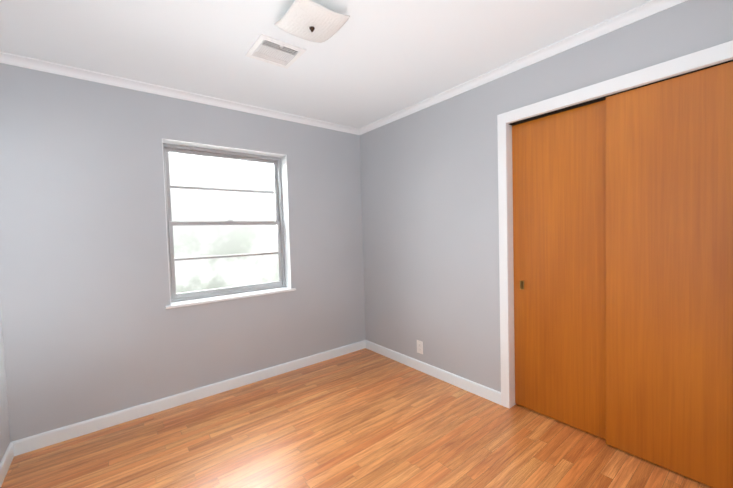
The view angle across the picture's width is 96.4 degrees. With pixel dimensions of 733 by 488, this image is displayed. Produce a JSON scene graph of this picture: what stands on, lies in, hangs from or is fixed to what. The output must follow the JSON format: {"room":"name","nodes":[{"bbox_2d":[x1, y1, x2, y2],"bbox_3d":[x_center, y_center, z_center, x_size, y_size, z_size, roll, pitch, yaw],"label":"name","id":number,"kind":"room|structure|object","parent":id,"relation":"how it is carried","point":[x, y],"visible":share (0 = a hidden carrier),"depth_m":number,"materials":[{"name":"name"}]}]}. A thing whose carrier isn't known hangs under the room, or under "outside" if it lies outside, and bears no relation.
{"room":"empty bedroom","nodes":[
{"label":"empty bedroom","id":0,"kind":"room"},
{"bbox_2d":[0,304,9,461],"bbox_3d":[-1.271,0.109,0.613,0.200,2.440,3.300,-3,3,-38],"label":"wall","id":1,"kind":"structure","parent":0,"point":[4,433],"depth_m":1.94,"materials":[{"name":"grey paint"}]},
{"bbox_2d":[0,443,13,487],"bbox_3d":[-1.216,1.277,0.801,0.014,0.090,3.072,-3,3,-38],"label":"baseboard","id":2,"kind":"structure","parent":1,"relation":"attached to","point":[6,460],"depth_m":1.87,"materials":[{"name":"white wood"}]},
{"bbox_2d":[0,63,365,441],"bbox_3d":[-1.192,0.021,2.906,3.175,2.440,0.200,-3,3,-38],"label":"wall","id":3,"kind":"structure","parent":0,"point":[92,327],"depth_m":2.35,"materials":[{"name":"grey paint"}]},
{"bbox_2d":[0,51,359,134],"bbox_3d":[-1.148,-1.171,2.764,2.775,0.050,0.050,-3,3,-38],"label":"crown molding","id":4,"kind":"structure","parent":3,"relation":"attached to","point":[38,65],"depth_m":2.43,"materials":[{"name":"white wood"}]},
{"bbox_2d":[10,340,365,455],"bbox_3d":[-1.092,1.196,2.866,2.775,0.090,0.014,-3,3,-38],"label":"baseboard","id":5,"kind":"structure","parent":3,"relation":"attached to","point":[43,439],"depth_m":2.50,"materials":[{"name":"white wood"}]},
{"bbox_2d":[162,138,290,304],"bbox_3d":[-1.195,-0.188,2.894,1.011,1.274,0.190,-3,3,-38],"label":"window","id":6,"kind":"structure","parent":3,"relation":"in","point":[205,152],"depth_m":2.93,"materials":[{"name":"white wood"}]},
{"bbox_2d":[169,153,278,292],"bbox_3d":[-1.234,-0.189,2.942,0.891,1.153,0.032,-3,3,-38],"label":"window panel","id":7,"kind":"object","parent":6,"relation":"attached to","point":[207,247],"visible":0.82,"depth_m":2.91,"materials":[{"name":"clear glass"}]},
{"bbox_2d":[165,287,295,308],"bbox_3d":[-1.150,0.460,2.885,1.081,0.022,0.165,-3,3,-38],"label":"window sill","id":8,"kind":"structure","parent":3,"relation":"attached to","point":[184,303],"depth_m":2.80,"materials":[{"name":"white wood"}]},
{"bbox_2d":[0,0,650,128],"bbox_3d":[0.090,-1.245,1.798,3.925,0.100,3.500,-3,3,-38],"label":"ceiling","id":9,"kind":"structure","parent":0,"point":[369,62],"depth_m":1.93,"materials":[{"name":"white paint"}]},
{"bbox_2d":[245,34,305,68],"bbox_3d":[-0.563,-1.178,2.028,0.280,0.013,0.270,-3,3,-38],"label":"ceiling vent","id":10,"kind":"object","parent":9,"relation":"in","point":[270,50],"visible":1,"depth_m":2.01,"materials":[{"name":"white metal"}]},
{"bbox_2d":[1,348,712,487],"bbox_3d":[0.162,1.292,1.892,3.925,0.100,3.500,-3,3,-38],"label":"floor","id":11,"kind":"structure","parent":0,"point":[365,418],"depth_m":2.03,"materials":[{"name":"brown wood"}]},
{"bbox_2d":[360,0,732,391],"bbox_3d":[1.060,-0.025,2.456,0.200,2.440,3.300,-3,3,-38],"label":"wall","id":12,"kind":"structure","parent":0,"point":[430,209],"depth_m":2.69,"materials":[{"name":"grey paint"}]},
{"bbox_2d":[417,340,422,353],"bbox_3d":[0.498,0.967,3.072,0.007,0.118,0.072,-3,3,-38],"label":"electrical outlet plate","id":13,"kind":"object","parent":12,"relation":"attached to","point":[420,347],"visible":1,"depth_m":3.07,"materials":[{"name":"white plastic"}]},
{"bbox_2d":[365,340,500,404],"bbox_3d":[0.948,1.152,2.512,0.014,0.090,3.072,-3,3,-38],"label":"baseboard","id":14,"kind":"structure","parent":12,"relation":"attached to","point":[488,393],"depth_m":2.88,"materials":[{"name":"white wood"}]},
{"bbox_2d":[359,0,687,134],"bbox_3d":[0.866,-1.215,2.412,0.050,0.050,3.100,-3,3,-38],"label":"crown molding","id":15,"kind":"structure","parent":12,"relation":"attached to","point":[640,12],"depth_m":2.09,"materials":[{"name":"white wood"}]},
{"bbox_2d":[512,100,605,439],"bbox_3d":[1.277,0.170,2.167,0.038,2.035,0.610,-3,3,-38],"label":"closet door","id":16,"kind":"structure","parent":12,"relation":"in","point":[559,204],"depth_m":2.14,"materials":[{"name":"orange wood"}]},
{"bbox_2d":[497,40,732,407],"bbox_3d":[1.440,0.167,1.929,0.125,2.073,1.229,-3,3,-38],"label":"door frame","id":17,"kind":"structure","parent":12,"relation":"attached to","point":[510,239],"depth_m":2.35,"materials":[{"name":"white wood"}]},
{"bbox_2d":[606,61,732,487],"bbox_3d":[1.602,0.178,1.689,0.038,2.035,0.610,-3,3,-38],"label":"closet door","id":18,"kind":"structure","parent":12,"relation":"in","point":[669,274],"depth_m":1.69,"materials":[{"name":"orange wood"}]},
{"label":"outside","id":19,"kind":"structure","parent":0,"visible":0},
{"bbox_2d":[169,153,278,292],"bbox_3d":[-3.345,-1.320,6.156,16.000,9.000,0.001,-3,3,-38],"label":"window pane","id":20,"kind":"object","parent":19,"point":[198,267],"depth_m":6.53,"materials":[{"name":"clear glass"}]},
{"bbox_3d":[-0.279,-1.132,1.672,0.160,0.096,0.160,-3,3,-38],"label":"ceiling light","id":21,"kind":"object","parent":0,"visible":0},
{"bbox_2d":[274,0,349,42],"bbox_3d":[-0.279,-1.124,1.673,0.280,0.041,0.280,-3,3,-38],"label":"shade","id":22,"kind":"object","parent":21,"relation":"attached to","point":[299,18],"visible":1,"depth_m":1.64,"materials":[{"name":"white glass"}]}
]}

